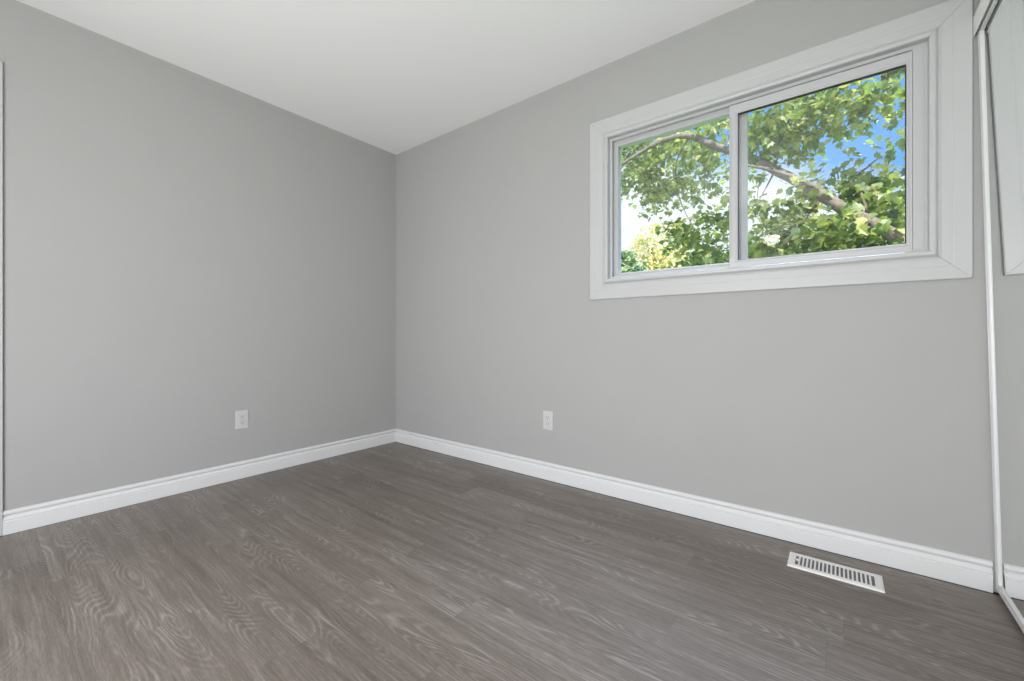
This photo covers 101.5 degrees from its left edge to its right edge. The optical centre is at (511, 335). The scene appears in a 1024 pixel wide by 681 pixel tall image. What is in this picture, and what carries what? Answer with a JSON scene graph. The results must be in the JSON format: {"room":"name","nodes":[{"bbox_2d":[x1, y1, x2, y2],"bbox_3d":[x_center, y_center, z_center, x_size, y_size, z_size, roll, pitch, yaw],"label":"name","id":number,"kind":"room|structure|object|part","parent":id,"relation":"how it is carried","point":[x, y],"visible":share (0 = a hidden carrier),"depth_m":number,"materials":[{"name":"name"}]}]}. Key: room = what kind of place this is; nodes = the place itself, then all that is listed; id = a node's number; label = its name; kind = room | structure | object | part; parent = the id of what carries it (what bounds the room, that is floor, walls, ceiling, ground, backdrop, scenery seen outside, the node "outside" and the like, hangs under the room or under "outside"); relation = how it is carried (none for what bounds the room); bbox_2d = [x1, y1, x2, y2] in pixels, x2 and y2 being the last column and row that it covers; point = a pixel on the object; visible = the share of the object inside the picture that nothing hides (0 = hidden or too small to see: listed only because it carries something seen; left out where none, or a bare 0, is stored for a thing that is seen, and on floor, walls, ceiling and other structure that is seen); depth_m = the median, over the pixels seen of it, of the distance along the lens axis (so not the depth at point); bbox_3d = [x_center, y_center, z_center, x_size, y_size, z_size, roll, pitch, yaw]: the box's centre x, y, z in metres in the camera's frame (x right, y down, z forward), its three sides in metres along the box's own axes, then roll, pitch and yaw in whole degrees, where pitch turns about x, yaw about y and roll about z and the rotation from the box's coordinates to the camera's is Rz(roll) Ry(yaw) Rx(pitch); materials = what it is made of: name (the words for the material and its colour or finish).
{"room":"empty bedroom","nodes":[
{"label":"empty bedroom","id":0,"kind":"room"},
{"bbox_2d":[0,0,395,510],"bbox_3d":[-2.127,-0.245,2.213,0.120,2.590,3.540,0,0,38],"label":"wall","id":1,"kind":"structure","parent":0,"point":[185,251],"depth_m":2.36,"materials":[{"name":"grey paint"}]},
{"bbox_2d":[0,61,2,535],"bbox_3d":[-2.616,-0.165,1.529,0.192,2.130,0.959,0,0,38],"label":"door","id":2,"kind":"structure","parent":1,"relation":"in","point":[1,63],"depth_m":1.88,"materials":[{"name":"grey paint"}]},
{"bbox_2d":[3,429,395,535],"bbox_3d":[-1.641,0.848,2.727,0.014,0.106,2.131,0,0,38],"label":"baseboard","id":3,"kind":"structure","parent":1,"relation":"attached to","point":[16,520],"depth_m":2.35,"materials":[{"name":"white paint"}]},
{"bbox_2d":[236,410,248,429],"bbox_3d":[-1.706,0.532,2.648,0.008,0.117,0.072,0,0,38],"label":"electrical outlet","id":4,"kind":"object","parent":1,"relation":"attached to","point":[242,417],"visible":1,"depth_m":2.65,"materials":[{"name":"white plastic"}]},
{"bbox_2d":[17,0,754,154],"bbox_3d":[-0.410,-1.600,0.960,4.370,0.120,3.680,0,0,38],"label":"ceiling","id":5,"kind":"structure","parent":0,"point":[395,77],"depth_m":2.21,"materials":[{"name":"white paint"}]},
{"bbox_2d":[0,442,1023,680],"bbox_3d":[-0.447,0.975,0.977,4.250,0.150,3.620,0,0,38],"label":"floor","id":6,"kind":"structure","parent":0,"point":[394,561],"depth_m":1.44,"materials":[{"name":"grey wood"}]},
{"bbox_2d":[787,552,884,592],"bbox_3d":[1.228,0.896,1.600,0.288,0.008,0.131,0,0,38],"label":"floor vent","id":7,"kind":"object","parent":6,"relation":"in","point":[846,574],"visible":1,"depth_m":1.59,"materials":[{"name":"white metal"}]},
{"bbox_3d":[1.109,0.897,0.663,0.034,0.006,1.997,0,0,38],"label":"door track","id":8,"kind":"object","parent":6,"relation":"on","visible":0},
{"bbox_2d":[977,0,1023,632],"bbox_3d":[1.388,-0.104,1.086,0.030,1.985,0.980,-2,-1,38],"label":"mirrored closet door","id":9,"kind":"structure","parent":8,"relation":"on","point":[1000,32],"depth_m":1.33,"materials":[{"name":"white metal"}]},
{"bbox_2d":[396,0,997,592],"bbox_3d":[0.680,-0.245,2.355,4.370,2.590,0.140,0,0,38],"label":"wall","id":10,"kind":"structure","parent":0,"point":[865,408],"depth_m":2.12,"materials":[{"name":"grey paint"}]},
{"bbox_2d":[543,410,552,430],"bbox_3d":[0.224,0.531,2.617,0.072,0.117,0.008,0,0,38],"label":"electrical outlet","id":11,"kind":"object","parent":10,"relation":"attached to","point":[547,415],"visible":1,"depth_m":2.61,"materials":[{"name":"white plastic"}]},
{"bbox_2d":[396,429,992,592],"bbox_3d":[0.346,0.848,2.518,3.404,0.106,0.014,0,0,38],"label":"baseboard","id":12,"kind":"structure","parent":10,"relation":"attached to","point":[965,570],"depth_m":1.92,"materials":[{"name":"white paint"}]},
{"bbox_2d":[590,0,972,299],"bbox_3d":[1.109,-0.717,2.038,1.516,1.021,0.212,0,0,38],"label":"window","id":13,"kind":"structure","parent":10,"relation":"in","point":[933,44],"depth_m":1.73,"materials":[{"name":"white paint"}]},
{"bbox_3d":[0.497,-0.717,2.395,0.113,1.020,0.022,0,0,38],"label":"casing","id":14,"kind":"part","parent":13,"relation":"part of","materials":[{"name":"grey paint"}]},
{"bbox_3d":[0.860,-0.717,2.207,0.672,0.777,0.032,0,0,38],"label":"fixed sash","id":15,"kind":"part","parent":13,"relation":"part of","materials":[{"name":"grey plastic"}]},
{"bbox_3d":[1.039,-0.708,1.993,0.004,0.672,0.006,0,0,38],"label":"pull rail","id":16,"kind":"part","parent":13,"relation":"part of","materials":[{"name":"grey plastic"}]},
{"bbox_3d":[1.103,-0.717,2.030,1.300,0.805,0.121,0,0,38],"label":"frame","id":17,"kind":"part","parent":13,"relation":"part of","materials":[{"name":"grey plastic"}]},
{"bbox_3d":[1.050,-1.171,1.963,1.515,0.113,0.022,0,0,38],"label":"casing","id":18,"kind":"part","parent":13,"relation":"part of","materials":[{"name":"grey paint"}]},
{"bbox_3d":[1.050,-0.263,1.963,1.515,0.113,0.022,0,0,38],"label":"casing","id":19,"kind":"part","parent":13,"relation":"part of","materials":[{"name":"grey paint"}]},
{"bbox_3d":[1.296,-0.708,1.814,0.635,0.772,0.030,0,0,38],"label":"sliding sash","id":20,"kind":"part","parent":13,"relation":"part of","materials":[{"name":"grey plastic"}]},
{"bbox_3d":[1.603,-0.717,1.531,0.113,1.020,0.022,0,0,38],"label":"casing","id":21,"kind":"part","parent":13,"relation":"part of","materials":[{"name":"grey paint"}]},
{"bbox_2d":[973,0,979,15],"bbox_3d":[0.954,-0.245,-0.118,0.893,2.590,3.420,0,0,38],"label":"wall","id":22,"kind":"structure","parent":0,"point":[975,2],"depth_m":1.47,"materials":[{"name":"grey paint"}]},
{"bbox_2d":[973,0,990,37],"bbox_3d":[1.083,-1.103,0.683,0.109,0.073,1.997,0,0,38],"label":"door track","id":23,"kind":"object","parent":22,"relation":"attached to","point":[982,6],"visible":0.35,"depth_m":1.43,"materials":[{"name":"white metal"}]},
{"label":"outside","id":24,"kind":"structure","parent":0,"visible":0},
{"bbox_3d":[17.480,2.100,27.212,120.000,0.200,100.000,0,0,38],"label":"ground","id":25,"kind":"structure","parent":24,"visible":0},
{"bbox_2d":[621,250,646,272],"bbox_3d":[3.039,-0.081,10.962,1.461,4.375,1.645,0,0,-16],"label":"tree","id":26,"kind":"object","parent":25,"relation":"on","point":[624,253],"visible":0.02,"depth_m":10.82,"materials":[{"name":"green plant"}]},
{"bbox_2d":[621,223,691,271],"bbox_3d":[6.138,-1.473,18.961,4.877,7.172,5.356,0,0,11],"label":"tree","id":27,"kind":"object","parent":25,"relation":"on","point":[655,255],"visible":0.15,"depth_m":18.22,"materials":[{"name":"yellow plant"}]},
{"bbox_2d":[621,68,904,267],"bbox_3d":[2.925,-0.801,4.682,2.310,5.814,6.694,0,0,-36],"label":"maple tree","id":28,"kind":"object","parent":25,"relation":"on","point":[870,227],"visible":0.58,"depth_m":4.20,"materials":[{"name":"green plant"}]}
]}

